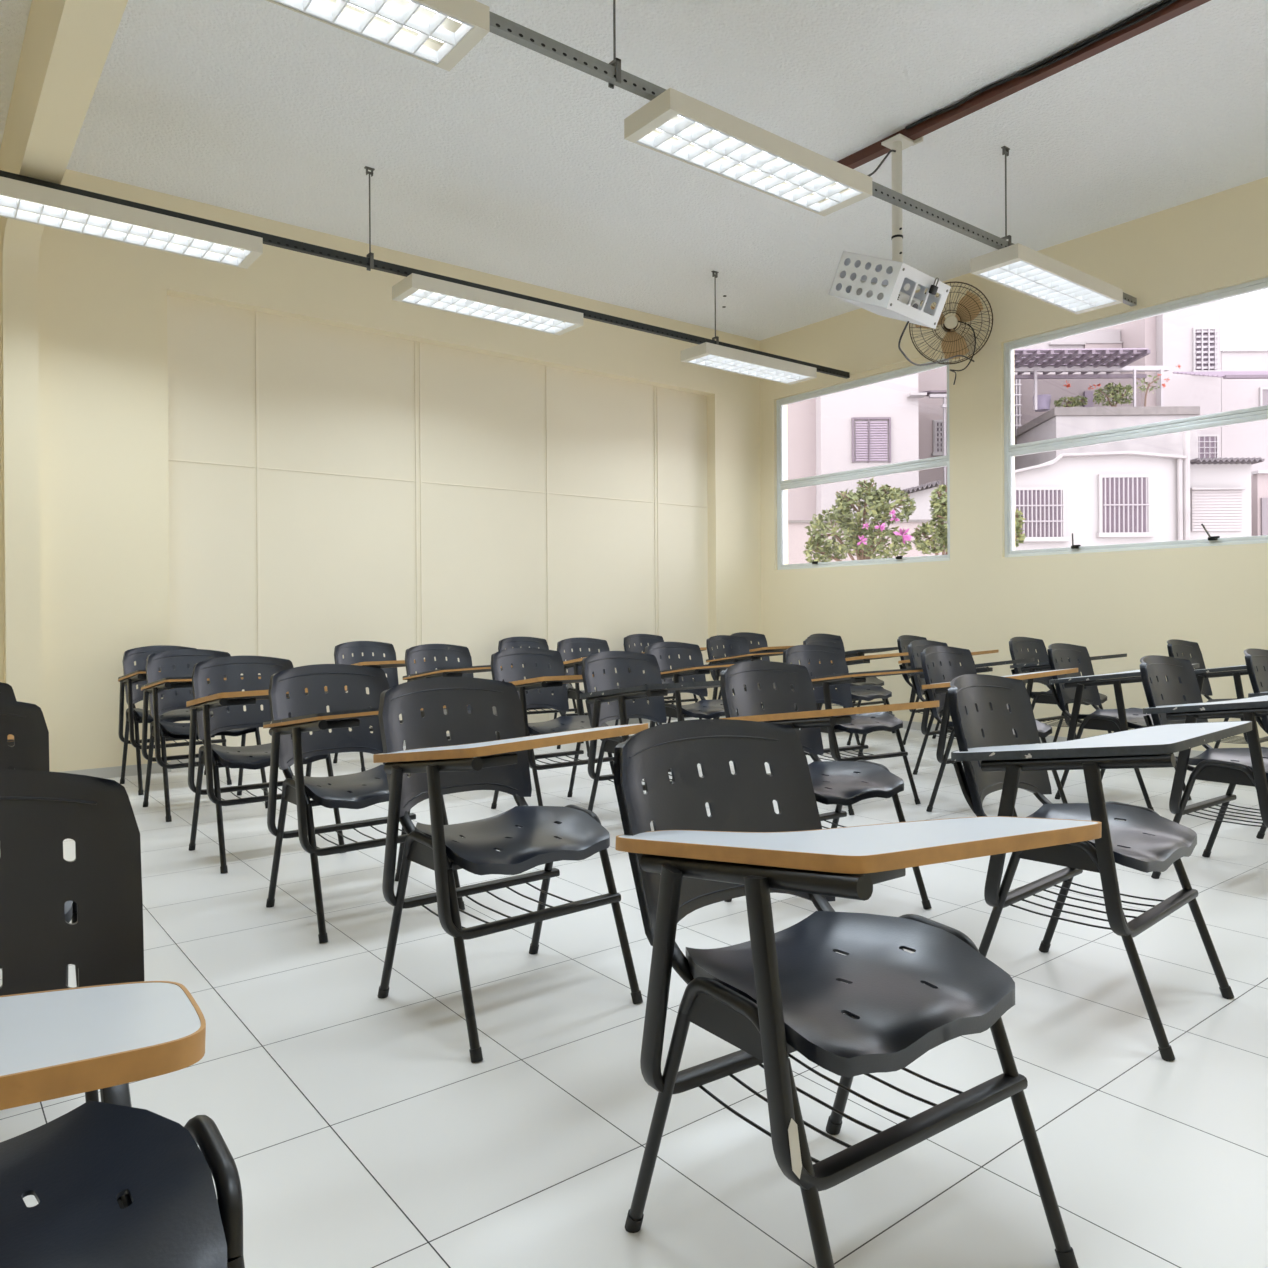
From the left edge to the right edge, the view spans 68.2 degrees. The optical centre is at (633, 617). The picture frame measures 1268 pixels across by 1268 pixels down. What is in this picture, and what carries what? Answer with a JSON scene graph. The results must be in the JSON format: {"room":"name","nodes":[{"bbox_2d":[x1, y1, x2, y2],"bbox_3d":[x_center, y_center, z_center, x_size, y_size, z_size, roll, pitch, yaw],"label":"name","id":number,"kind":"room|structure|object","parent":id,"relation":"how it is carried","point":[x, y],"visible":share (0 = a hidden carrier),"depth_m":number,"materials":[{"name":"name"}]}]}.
{"room":"classroom","nodes":[
{"label":"classroom","id":0,"kind":"room"},
{"bbox_2d":[0,169,761,771],"bbox_3d":[-2.731,-0.901,6.740,10.420,3.850,0.320,-1,0,-38],"label":"wall","id":1,"kind":"structure","parent":0,"point":[102,303],"depth_m":6.16,"materials":[{"name":"beige paint"}]},
{"bbox_2d":[168,459,255,467],"bbox_3d":[-2.939,-1.073,6.522,0.599,0.010,0.006,-1,0,-38],"label":"trim","id":2,"kind":"structure","parent":1,"relation":"attached to","point":[168,459],"depth_m":6.52,"materials":[{"name":"beige paint"}]},
{"bbox_2d":[255,311,260,738],"bbox_3d":[-2.693,-0.619,6.713,0.018,3.145,0.008,-1,0,-38],"label":"trim","id":3,"kind":"structure","parent":1,"relation":"attached to","point":[256,312],"depth_m":6.71,"materials":[{"name":"beige paint"}]},
{"bbox_2d":[259,467,414,481],"bbox_3d":[-2.215,-1.080,7.089,1.205,0.010,0.006,-1,0,-38],"label":"trim","id":4,"kind":"structure","parent":1,"relation":"attached to","point":[259,467],"depth_m":7.06,"materials":[{"name":"beige paint"}]},
{"bbox_2d":[62,716,724,778],"bbox_3d":[-2.658,0.990,6.660,10.008,0.068,0.132,-1,0,-38],"label":"baseboard","id":5,"kind":"structure","parent":1,"relation":"attached to","point":[131,770],"depth_m":6.10,"materials":[{"name":"tile"}]},
{"bbox_2d":[414,341,417,645],"bbox_3d":[-1.732,-0.628,7.465,0.013,3.145,0.008,-1,0,-38],"label":"trim","id":6,"kind":"structure","parent":1,"relation":"attached to","point":[414,341],"depth_m":7.46,"materials":[{"name":"beige paint"}]},
{"bbox_2d":[419,342,422,644],"bbox_3d":[-1.700,-0.628,7.490,0.013,3.145,0.008,-1,0,-38],"label":"trim","id":7,"kind":"structure","parent":1,"relation":"attached to","point":[419,342],"depth_m":7.49,"materials":[{"name":"beige paint"}]},
{"bbox_2d":[167,295,708,755],"bbox_3d":[-1.278,-0.598,7.952,4.971,3.215,0.200,-1,0,-38],"label":"panelling","id":8,"kind":"object","parent":1,"relation":"attached to","point":[338,552],"visible":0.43,"depth_m":7.45,"materials":[{"name":"beige paint"}]},
{"bbox_2d":[422,481,546,492],"bbox_3d":[-1.233,-1.089,7.857,1.182,0.010,0.006,-1,0,-38],"label":"trim","id":9,"kind":"structure","parent":1,"relation":"attached to","point":[422,481],"depth_m":7.83,"materials":[{"name":"beige paint"}]},
{"bbox_2d":[546,366,548,720],"bbox_3d":[-0.760,-0.637,8.226,0.010,3.145,0.008,-1,0,-38],"label":"trim","id":10,"kind":"structure","parent":1,"relation":"attached to","point":[546,366],"depth_m":8.22,"materials":[{"name":"beige paint"}]},
{"bbox_2d":[548,493,654,502],"bbox_3d":[-0.282,-1.098,8.602,1.215,0.010,0.006,-1,0,-38],"label":"trim","id":11,"kind":"structure","parent":1,"relation":"attached to","point":[548,493],"depth_m":8.59,"materials":[{"name":"beige paint"}]},
{"bbox_2d":[654,386,655,634],"bbox_3d":[0.205,-0.646,8.981,0.011,3.145,0.008,-1,0,-38],"label":"trim","id":12,"kind":"structure","parent":1,"relation":"attached to","point":[654,386],"depth_m":8.98,"materials":[{"name":"beige paint"}]},
{"bbox_2d":[657,386,658,635],"bbox_3d":[0.232,-0.646,9.002,0.011,3.145,0.008,-1,0,-38],"label":"trim","id":13,"kind":"structure","parent":1,"relation":"attached to","point":[657,386],"depth_m":9.00,"materials":[{"name":"beige paint"}]},
{"bbox_2d":[658,502,707,507],"bbox_3d":[0.486,-1.105,9.203,0.643,0.010,0.006,-1,0,-38],"label":"trim","id":14,"kind":"structure","parent":1,"relation":"attached to","point":[658,502],"depth_m":9.19,"materials":[{"name":"beige paint"}]},
{"bbox_2d":[0,717,1267,1267],"bbox_3d":[-0.028,1.095,3.310,10.420,0.150,9.050,-1,0,-38],"label":"floor","id":15,"kind":"structure","parent":0,"point":[359,1128],"depth_m":2.09,"materials":[{"name":"tile"}]},
{"bbox_2d":[0,682,15,768],"bbox_3d":[-1.986,0.613,2.633,0.566,0.854,0.686,-1,0,-38],"label":"chair","id":16,"kind":"object","parent":15,"relation":"on","point":[6,690],"visible":0.09,"depth_m":2.97,"materials":[{"name":"black paint"}]},
{"bbox_2d":[0,699,98,1101],"bbox_3d":[-1.440,0.612,1.917,0.566,0.854,0.686,-1,0,-38],"label":"chair","id":17,"kind":"object","parent":15,"relation":"on","point":[26,722],"visible":0.16,"depth_m":2.24,"materials":[{"name":"black paint"}]},
{"bbox_2d":[0,769,244,1267],"bbox_3d":[-0.665,0.612,0.861,0.566,0.854,0.686,-1,0,-38],"label":"chair","id":18,"kind":"object","parent":15,"relation":"on","point":[114,1183],"visible":1,"depth_m":0.97,"materials":[{"name":"black paint"}]},
{"bbox_2d":[118,645,231,794],"bbox_3d":[-2.849,0.606,5.804,0.560,0.854,0.675,-1,0,-40],"label":"chair","id":19,"kind":"object","parent":15,"relation":"on","point":[134,675],"visible":0.49,"depth_m":5.73,"materials":[{"name":"black paint"}]},
{"bbox_2d":[141,649,267,821],"bbox_3d":[-2.335,0.606,5.093,0.560,0.854,0.675,-1,0,-40],"label":"chair","id":20,"kind":"object","parent":15,"relation":"on","point":[169,680],"visible":0.59,"depth_m":5.07,"materials":[{"name":"black paint"}]},
{"bbox_2d":[186,656,346,873],"bbox_3d":[-1.635,0.605,4.139,0.558,0.854,0.675,-1,0,-39],"label":"chair","id":21,"kind":"object","parent":15,"relation":"on","point":[229,693],"visible":0.59,"depth_m":4.15,"materials":[{"name":"black paint"}]},
{"bbox_2d":[221,787,281,799],"bbox_3d":[-1.623,0.779,4.118,0.335,0.012,0.313,-1,0,-39],"label":"basket","id":22,"kind":"object","parent":21,"relation":"on","point":[223,789],"depth_m":4.15,"materials":[{"name":"black metal"}]},
{"bbox_2d":[263,664,464,943],"bbox_3d":[-0.972,0.604,3.329,0.558,0.854,0.675,-1,0,-40],"label":"chair","id":23,"kind":"object","parent":15,"relation":"on","point":[360,790],"visible":0.77,"depth_m":3.36,"materials":[{"name":"black paint"}]},
{"bbox_2d":[317,826,405,847],"bbox_3d":[-0.959,0.778,3.307,0.335,0.012,0.313,-1,0,-40],"label":"basket","id":24,"kind":"object","parent":23,"relation":"on","point":[322,829],"depth_m":3.23,"materials":[{"name":"black metal"}]},
{"bbox_2d":[333,641,434,771],"bbox_3d":[-1.773,0.596,6.562,0.559,0.854,0.675,-1,0,-39],"label":"chair","id":25,"kind":"object","parent":15,"relation":"on","point":[388,664],"visible":0.22,"depth_m":6.77,"materials":[{"name":"black paint"}]},
{"bbox_2d":[403,644,512,739],"bbox_3d":[-1.081,0.595,5.781,0.558,0.854,0.675,-1,0,-39],"label":"chair","id":26,"kind":"object","parent":15,"relation":"on","point":[451,667],"visible":0.27,"depth_m":5.94,"materials":[{"name":"black paint"}]},
{"bbox_2d":[373,677,647,1062],"bbox_3d":[-0.358,0.603,2.537,0.557,0.854,0.675,-1,0,-41],"label":"chair","id":27,"kind":"object","parent":15,"relation":"on","point":[473,758],"visible":1,"depth_m":2.52,"materials":[{"name":"black paint"}]},
{"bbox_2d":[422,883,573,927],"bbox_3d":[-0.345,0.777,2.516,0.335,0.012,0.313,-1,0,-41],"label":"basket","id":28,"kind":"object","parent":27,"relation":"on","point":[492,886],"depth_m":2.54,"materials":[{"name":"black metal"}]},
{"bbox_2d":[498,637,583,742],"bbox_3d":[-0.774,0.586,7.586,0.558,0.854,0.675,-1,0,-34],"label":"chair","id":29,"kind":"object","parent":15,"relation":"on","point":[515,642],"visible":0.16,"depth_m":7.80,"materials":[{"name":"black paint"}]},
{"bbox_2d":[491,647,613,808],"bbox_3d":[-0.425,0.594,4.983,0.559,0.854,0.675,-1,0,-39],"label":"chair","id":30,"kind":"object","parent":15,"relation":"on","point":[543,678],"visible":0.65,"depth_m":5.13,"materials":[{"name":"black paint"}]},
{"bbox_2d":[535,756,579,764],"bbox_3d":[-0.414,0.768,4.961,0.335,0.012,0.313,-1,0,-39],"label":"basket","id":31,"kind":"object","parent":30,"relation":"on","point":[536,757],"depth_m":4.99,"materials":[{"name":"metal"}]},
{"bbox_2d":[557,637,641,756],"bbox_3d":[-0.260,0.585,7.145,0.559,0.854,0.675,0,0,-32],"label":"chair","id":32,"kind":"object","parent":15,"relation":"on","point":[573,663],"visible":0.32,"depth_m":7.31,"materials":[{"name":"black paint"}]},
{"bbox_2d":[580,651,719,810],"bbox_3d":[0.094,0.593,4.414,0.559,0.854,0.675,-1,0,-37],"label":"chair","id":33,"kind":"object","parent":15,"relation":"on","point":[621,706],"visible":0.55,"depth_m":4.55,"materials":[{"name":"black paint"}]},
{"bbox_2d":[623,634,706,722],"bbox_3d":[0.250,0.577,8.380,0.559,0.854,0.675,-1,0,-37],"label":"chair","id":34,"kind":"object","parent":15,"relation":"on","point":[638,639],"visible":0.18,"depth_m":8.58,"materials":[{"name":"black paint"}]},
{"bbox_2d":[644,642,762,727],"bbox_3d":[0.408,0.585,5.895,0.558,0.854,0.675,-1,0,-35],"label":"chair","id":35,"kind":"object","parent":15,"relation":"on","point":[686,668],"visible":0.46,"depth_m":6.05,"materials":[{"name":"black paint"}]},
{"bbox_2d":[706,635,783,718],"bbox_3d":[0.942,0.575,7.646,0.558,0.854,0.675,-1,0,-37],"label":"chair","id":36,"kind":"object","parent":15,"relation":"on","point":[734,654],"visible":0.34,"depth_m":7.76,"materials":[{"name":"black paint"}]},
{"bbox_2d":[730,632,792,706],"bbox_3d":[1.236,0.569,8.785,0.558,0.854,0.675,-1,0,-33],"label":"chair","id":37,"kind":"object","parent":15,"relation":"on","point":[754,638],"visible":0.15,"depth_m":9.07,"materials":[{"name":"black paint"}]},
{"bbox_2d":[719,661,938,909],"bbox_3d":[0.659,0.594,3.338,0.559,0.854,0.675,-1,0,-36],"label":"chair","id":38,"kind":"object","parent":15,"relation":"on","point":[840,783],"visible":0.58,"depth_m":3.45,"materials":[{"name":"black paint"}]},
{"bbox_2d":[822,820,845,828],"bbox_3d":[0.670,0.768,3.315,0.335,0.012,0.313,-1,0,-36],"label":"basket","id":39,"kind":"object","parent":38,"relation":"on","point":[822,820],"depth_m":3.48,"materials":[{"name":"black metal"}]},
{"bbox_2d":[783,645,922,814],"bbox_3d":[1.171,0.583,5.140,0.558,0.854,0.675,-1,0,-32],"label":"chair","id":40,"kind":"object","parent":15,"relation":"on","point":[824,682],"visible":0.62,"depth_m":5.14,"materials":[{"name":"black paint"}]},
{"bbox_2d":[809,750,873,760],"bbox_3d":[1.180,0.758,5.117,0.335,0.012,0.313,-1,0,-32],"label":"basket","id":41,"kind":"object","parent":40,"relation":"on","point":[871,756],"depth_m":5.01,"materials":[{"name":"metal"}]},
{"bbox_2d":[808,633,897,736],"bbox_3d":[1.852,0.568,8.059,0.558,0.854,0.675,-1,0,-39],"label":"chair","id":42,"kind":"object","parent":15,"relation":"on","point":[854,653],"visible":0.26,"depth_m":7.93,"materials":[{"name":"black paint"}]},
{"bbox_2d":[803,637,907,754],"bbox_3d":[1.620,0.573,6.976,0.558,0.854,0.675,-1,0,-41],"label":"chair","id":43,"kind":"object","parent":15,"relation":"on","point":[862,692],"visible":0.3,"depth_m":6.96,"materials":[{"name":"black paint"}]},
{"bbox_2d":[614,719,1101,1267],"bbox_3d":[0.314,0.615,1.559,0.560,0.829,0.701,-1,0,-36],"label":"chair","id":44,"kind":"object","parent":15,"relation":"on","point":[771,996],"visible":1,"depth_m":1.48,"materials":[{"name":"grey plastic"}]},
{"bbox_2d":[699,1054,962,1162],"bbox_3d":[0.331,0.777,1.525,0.335,0.012,0.313,-1,0,-36],"label":"basket","id":45,"kind":"object","parent":44,"relation":"on","point":[728,1071],"depth_m":1.54,"materials":[{"name":"black metal"}]},
{"bbox_2d":[897,635,998,744],"bbox_3d":[2.423,0.567,7.324,0.675,0.854,0.558,0,0,45],"label":"chair","id":46,"kind":"object","parent":15,"relation":"on","point":[903,641],"visible":0.3,"depth_m":7.32,"materials":[{"name":"black paint"}]},
{"bbox_2d":[908,640,1033,774],"bbox_3d":[2.112,0.574,5.964,0.558,0.854,0.675,-1,0,-41],"label":"chair","id":47,"kind":"object","parent":15,"relation":"on","point":[916,647],"visible":0.31,"depth_m":5.95,"materials":[{"name":"black paint"}]},
{"bbox_2d":[921,646,1077,816],"bbox_3d":[1.852,0.580,4.841,0.558,0.854,0.675,-1,0,-39],"label":"chair","id":48,"kind":"object","parent":15,"relation":"on","point":[937,687],"visible":0.39,"depth_m":4.86,"materials":[{"name":"black paint"}]},
{"bbox_2d":[1009,637,1126,741],"bbox_3d":[3.010,0.566,6.578,0.558,0.854,0.675,-1,0,-38],"label":"chair","id":49,"kind":"object","parent":15,"relation":"on","point":[1016,644],"visible":0.53,"depth_m":6.66,"materials":[{"name":"black paint"}]},
{"bbox_2d":[1043,719,1078,726],"bbox_3d":[3.022,0.740,6.556,0.335,0.012,0.313,-1,0,-38],"label":"basket","id":50,"kind":"object","parent":49,"relation":"on","point":[1064,724],"depth_m":6.60,"materials":[{"name":"black metal"}]},
{"bbox_2d":[948,674,1251,1060],"bbox_3d":[1.214,0.593,2.523,0.558,0.854,0.675,-1,0,-44],"label":"chair","id":51,"kind":"object","parent":15,"relation":"on","point":[1146,841],"visible":0.81,"depth_m":2.44,"materials":[{"name":"black paint"}]},
{"bbox_2d":[1010,880,1163,929],"bbox_3d":[1.228,0.767,2.503,0.335,0.012,0.313,-1,0,-44],"label":"basket","id":52,"kind":"object","parent":51,"relation":"on","point":[1043,886],"depth_m":2.52,"materials":[{"name":"black metal"}]},
{"bbox_2d":[1047,643,1198,810],"bbox_3d":[2.652,0.574,5.152,0.558,0.854,0.675,-1,0,-40],"label":"chair","id":53,"kind":"object","parent":15,"relation":"on","point":[1076,688],"visible":0.74,"depth_m":5.11,"materials":[{"name":"black paint"}]},
{"bbox_2d":[1140,655,1267,878],"bbox_3d":[2.336,0.582,3.606,0.558,0.854,0.675,-1,0,-39],"label":"chair","id":54,"kind":"object","parent":15,"relation":"on","point":[1166,703],"visible":0.84,"depth_m":3.56,"materials":[{"name":"black paint"}]},
{"bbox_2d":[1187,803,1265,826],"bbox_3d":[2.348,0.756,3.585,0.335,0.012,0.313,-1,0,-39],"label":"basket","id":55,"kind":"object","parent":54,"relation":"on","point":[1195,807],"depth_m":3.63,"materials":[{"name":"black metal"}]},
{"bbox_2d":[1167,639,1267,783],"bbox_3d":[3.650,0.566,5.728,0.558,0.854,0.675,-1,0,-40],"label":"chair","id":56,"kind":"object","parent":15,"relation":"on","point":[1175,647],"visible":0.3,"depth_m":5.79,"materials":[{"name":"black paint"}]},
{"bbox_2d":[1214,736,1247,743],"bbox_3d":[3.662,0.740,5.706,0.335,0.012,0.313,-1,0,-40],"label":"basket","id":57,"kind":"object","parent":56,"relation":"on","point":[1232,737],"depth_m":5.67,"materials":[{"name":"metal"}]},
{"bbox_2d":[1244,648,1267,838],"bbox_3d":[3.154,0.575,4.224,0.558,0.854,0.675,-1,0,-38],"label":"chair","id":58,"kind":"object","parent":15,"relation":"on","point":[1255,659],"visible":0.66,"depth_m":4.42,"materials":[{"name":"black paint"}]},
{"bbox_2d":[0,0,1267,340],"bbox_3d":[-0.053,-2.905,3.295,10.420,0.150,9.050,-1,0,-38],"label":"ceiling","id":59,"kind":"structure","parent":0,"point":[514,161],"depth_m":5.43,"materials":[{"name":"white paint"}]},
{"bbox_2d":[0,0,127,709],"bbox_3d":[-1.128,-0.894,2.375,0.180,3.850,8.530,-1,0,-38],"label":"column","id":60,"kind":"structure","parent":59,"relation":"attached to","point":[66,46],"depth_m":5.58,"materials":[{"name":"beige paint"}]},
{"bbox_2d":[0,176,262,268],"bbox_3d":[-2.732,-2.136,5.064,1.315,0.123,0.310,-1,0,-38],"label":"ceiling lamp","id":61,"kind":"object","parent":59,"relation":"hanging from","point":[19,200],"visible":1,"depth_m":5.02,"materials":[{"name":"metal"}]},
{"bbox_2d":[266,0,489,70],"bbox_3d":[-1.126,-2.138,3.045,1.315,0.123,0.310,-1,0,-38],"label":"ceiling lamp","id":62,"kind":"object","parent":59,"relation":"hanging from","point":[439,33],"visible":1,"depth_m":3.32,"materials":[{"name":"metal"}]},
{"bbox_2d":[392,273,582,335],"bbox_3d":[-0.976,-2.152,6.438,1.315,0.123,0.310,-1,0,-38],"label":"ceiling lamp","id":63,"kind":"object","parent":59,"relation":"hanging from","point":[415,289],"visible":1,"depth_m":6.35,"materials":[{"name":"metal"}]},
{"bbox_2d":[624,88,871,215],"bbox_3d":[0.571,-2.154,4.372,1.315,0.123,0.310,-1,0,-38],"label":"ceiling lamp","id":64,"kind":"object","parent":59,"relation":"hanging from","point":[675,124],"visible":1,"depth_m":4.29,"materials":[{"name":"metal"}]},
{"bbox_2d":[681,342,816,384],"bbox_3d":[0.997,-2.171,7.982,1.315,0.123,0.310,-1,0,-38],"label":"ceiling lamp","id":65,"kind":"object","parent":59,"relation":"hanging from","point":[706,354],"visible":1,"depth_m":7.88,"materials":[{"name":"metal"}]},
{"bbox_2d":[829,134,950,328],"bbox_3d":[1.511,-2.276,5.497,0.555,1.105,0.505,-1,0,-44],"label":"projector mount","id":66,"kind":"object","parent":59,"relation":"hanging from","point":[894,273],"visible":0.96,"depth_m":5.42,"materials":[{"name":"white paint"}]},
{"bbox_2d":[867,150,895,176],"bbox_3d":[1.355,-2.497,5.171,0.021,0.449,0.704,0,0,30],"label":"cable","id":67,"kind":"object","parent":66,"relation":"attached to","point":[890,151],"visible":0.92,"depth_m":5.21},
{"bbox_2d":[829,294,933,328],"bbox_3d":[1.467,-1.812,5.547,0.555,0.004,0.404,-1,24,-44],"label":"grille","id":68,"kind":"object","parent":66,"relation":"attached to","point":[879,310],"depth_m":5.54,"materials":[{"name":"white metal"}]},
{"bbox_2d":[849,279,919,308],"bbox_3d":[1.484,-1.872,5.515,0.360,0.210,0.301,-1,0,-44],"label":"projector","id":69,"kind":"object","parent":66,"relation":"in","point":[903,297],"visible":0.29,"depth_m":5.43,"materials":[{"name":"white plastic"}]},
{"bbox_2d":[898,321,974,365],"bbox_3d":[2.187,-1.891,6.712,0.114,0.443,2.389,0,0,29],"label":"cable","id":70,"kind":"object","parent":66,"relation":"hanging from","point":[907,323],"visible":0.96,"depth_m":6.20,"materials":[{"name":"black rubber"}]},
{"bbox_2d":[837,0,1210,168],"bbox_3d":[2.807,-2.820,3.933,0.060,0.060,5.130,-1,0,-38],"label":"rail","id":71,"kind":"object","parent":59,"relation":"attached to","point":[992,95],"visible":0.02,"depth_m":4.90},
{"bbox_2d":[905,0,1176,129],"bbox_3d":[3.088,-2.825,3.499,0.030,0.057,4.900,-1,0,-38],"label":"cable","id":72,"kind":"object","parent":71,"relation":"attached to","point":[1077,47],"visible":1,"depth_m":4.68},
{"bbox_2d":[971,243,1122,313],"bbox_3d":[2.673,-2.174,6.018,1.315,0.123,0.310,-1,0,-38],"label":"ceiling lamp","id":73,"kind":"object","parent":59,"relation":"hanging from","point":[1020,268],"visible":1,"depth_m":5.91,"materials":[{"name":"metal"}]},
{"bbox_2d":[760,177,1267,750],"bbox_3d":[3.984,-0.942,6.452,0.200,3.850,9.050,-1,0,-38],"label":"wall","id":74,"kind":"structure","parent":0,"point":[1131,603],"depth_m":7.49,"materials":[{"name":"beige paint"}]},
{"bbox_2d":[850,349,942,374],"bbox_3d":[2.387,-2.280,8.296,0.022,0.026,1.220,-1,0,-38],"label":"trim","id":75,"kind":"structure","parent":74,"relation":"attached to","point":[935,351],"depth_m":8.36,"materials":[{"name":"beige paint"}]},
{"bbox_2d":[909,282,992,384],"bbox_3d":[2.580,-2.328,7.606,0.570,0.737,0.462,0,0,-23],"label":"fan","id":76,"kind":"object","parent":74,"relation":"attached to","point":[969,307],"visible":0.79,"depth_m":7.56,"materials":[{"name":"black metal"}]},
{"bbox_2d":[762,706,1203,757],"bbox_3d":[3.949,0.949,6.346,0.012,0.068,8.530,-1,0,-38],"label":"baseboard","id":77,"kind":"structure","parent":74,"relation":"attached to","point":[915,725],"depth_m":7.29,"materials":[{"name":"tile"}]},
{"label":"outside","id":78,"kind":"structure","parent":0,"visible":0},
{"bbox_3d":[20.352,4.143,28.621,52.730,0.300,100.000,-1,0,-38],"label":"ground","id":79,"kind":"structure","parent":78,"visible":0},
{"bbox_2d":[787,373,926,519],"bbox_3d":[3.309,-2.219,20.867,4.494,12.700,6.250,0,0,0],"label":"apartment building","id":80,"kind":"structure","parent":79,"relation":"on","point":[877,424],"depth_m":17.99,"materials":[{"name":"white paint"}]},
{"bbox_2d":[854,420,888,462],"bbox_3d":[4.550,-3.386,17.989,0.673,0.817,0.035,0,0,0],"label":"shutter","id":81,"kind":"object","parent":80,"relation":"hanging from","point":[871,437],"depth_m":17.95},
{"bbox_2d":[803,477,915,562],"bbox_3d":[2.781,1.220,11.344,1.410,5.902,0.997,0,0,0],"label":"shrub","id":82,"kind":"object","parent":79,"relation":"on","point":[843,515],"visible":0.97,"depth_m":11.40,"materials":[{"name":"green plant"}]},
{"bbox_2d":[788,519,946,563],"bbox_3d":[3.013,1.379,13.605,4.106,5.563,0.280,0,0,0],"label":"wall","id":83,"kind":"structure","parent":79,"relation":"on","point":[797,534],"depth_m":13.49,"materials":[{"name":"paint"}]},
{"bbox_2d":[860,480,940,519],"bbox_3d":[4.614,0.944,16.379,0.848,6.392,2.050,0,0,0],"label":"shed","id":84,"kind":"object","parent":79,"relation":"on","point":[921,493],"visible":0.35,"depth_m":15.49,"materials":[{"name":"white paint"}]},
{"bbox_2d":[911,484,947,554],"bbox_3d":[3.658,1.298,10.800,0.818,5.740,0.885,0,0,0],"label":"shrub","id":85,"kind":"object","parent":79,"relation":"on","point":[939,512],"visible":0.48,"depth_m":10.94,"materials":[{"name":"green plant"}]},
{"bbox_2d":[918,366,946,497],"bbox_3d":[6.902,-1.802,23.448,1.905,11.800,5.090,0,0,0],"label":"house","id":86,"kind":"structure","parent":79,"relation":"on","point":[930,410],"depth_m":20.98,"materials":[{"name":"paint"}]},
{"bbox_2d":[923,390,946,491],"bbox_3d":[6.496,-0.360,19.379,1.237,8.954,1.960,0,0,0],"label":"awning","id":87,"kind":"object","parent":79,"relation":"on","point":[932,393],"visible":0.22,"depth_m":18.55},
{"bbox_2d":[1015,508,1026,546],"bbox_3d":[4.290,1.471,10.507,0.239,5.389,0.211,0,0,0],"label":"shrub","id":88,"kind":"object","parent":79,"relation":"on","point":[1019,536],"visible":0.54,"depth_m":10.46,"materials":[{"name":"green plant"}]},
{"bbox_2d":[1014,330,1122,373],"bbox_3d":[10.794,-1.646,24.944,3.375,11.427,2.100,0,0,0],"label":"building","id":89,"kind":"structure","parent":79,"relation":"on","point":[1097,338],"depth_m":23.97,"materials":[{"name":"paint"}]},
{"bbox_2d":[938,431,1264,549],"bbox_3d":[7.868,0.563,16.383,4.343,7.113,3.040,0,0,0],"label":"house","id":90,"kind":"structure","parent":79,"relation":"on","point":[1119,497],"depth_m":14.99,"materials":[{"name":"white paint"}]},
{"bbox_2d":[1190,490,1241,530],"bbox_3d":[9.398,-1.725,15.129,0.808,0.662,0.030,0,0,0],"label":"roller shutter","id":91,"kind":"object","parent":90,"relation":"hanging from","point":[1217,510],"depth_m":15.10,"materials":[{"name":"white metal"}]},
{"bbox_2d":[1014,374,1199,469],"bbox_3d":[9.255,-0.576,20.718,3.384,9.340,5.560,0,0,0],"label":"terrace","id":92,"kind":"object","parent":79,"relation":"on","point":[1031,425],"visible":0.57,"depth_m":17.99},
{"bbox_2d":[1033,394,1050,411],"bbox_3d":[8.135,-4.273,18.684,0.340,0.279,0.340,0,0,0],"label":"flower pot","id":93,"kind":"object","parent":92,"relation":"on","point":[1044,400],"visible":0.88,"depth_m":18.55,"materials":[{"name":"ceramic"}]},
{"bbox_2d":[1054,380,1100,406],"bbox_3d":[8.617,-4.242,18.366,0.742,0.675,0.860,0,0,0],"label":"shrub","id":94,"kind":"object","parent":92,"relation":"on","point":[1072,401],"visible":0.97,"depth_m":18.53,"materials":[{"name":"green plant"}]},
{"bbox_2d":[1014,348,1169,409],"bbox_3d":[8.383,-4.480,17.933,3.998,0.915,1.500,0,0,0],"label":"pergola","id":95,"kind":"object","parent":92,"relation":"on","point":[1083,360],"visible":0.74,"depth_m":18.06,"materials":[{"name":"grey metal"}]},
{"bbox_2d":[1093,382,1137,406],"bbox_3d":[9.525,-4.289,18.580,0.864,0.757,0.480,0,0,0],"label":"shrub","id":96,"kind":"object","parent":92,"relation":"on","point":[1118,388],"visible":0.98,"depth_m":18.54,"materials":[{"name":"green plant"}]},
{"bbox_2d":[1136,364,1180,406],"bbox_3d":[10.246,-4.395,18.381,0.490,0.961,0.860,0,0,-6],"label":"shrub","id":97,"kind":"object","parent":92,"relation":"on","point":[1179,366],"visible":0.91,"depth_m":18.57,"materials":[{"name":"green plant"}]},
{"bbox_2d":[1099,300,1220,458],"bbox_3d":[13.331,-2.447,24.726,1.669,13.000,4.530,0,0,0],"label":"building","id":98,"kind":"structure","parent":79,"relation":"on","point":[1190,338],"depth_m":22.58,"materials":[{"name":"paint"}]},
{"bbox_2d":[1173,349,1267,471],"bbox_3d":[14.681,-1.198,23.446,4.193,10.493,7.100,0,0,0],"label":"building","id":99,"kind":"structure","parent":79,"relation":"on","point":[1243,374],"depth_m":22.58,"materials":[{"name":"white paint"}]},
{"bbox_2d":[1251,470,1267,535],"bbox_3d":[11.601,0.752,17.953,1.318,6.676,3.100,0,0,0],"label":"house","id":100,"kind":"structure","parent":79,"relation":"on","point":[1259,479],"depth_m":16.49,"materials":[{"name":"white paint"}]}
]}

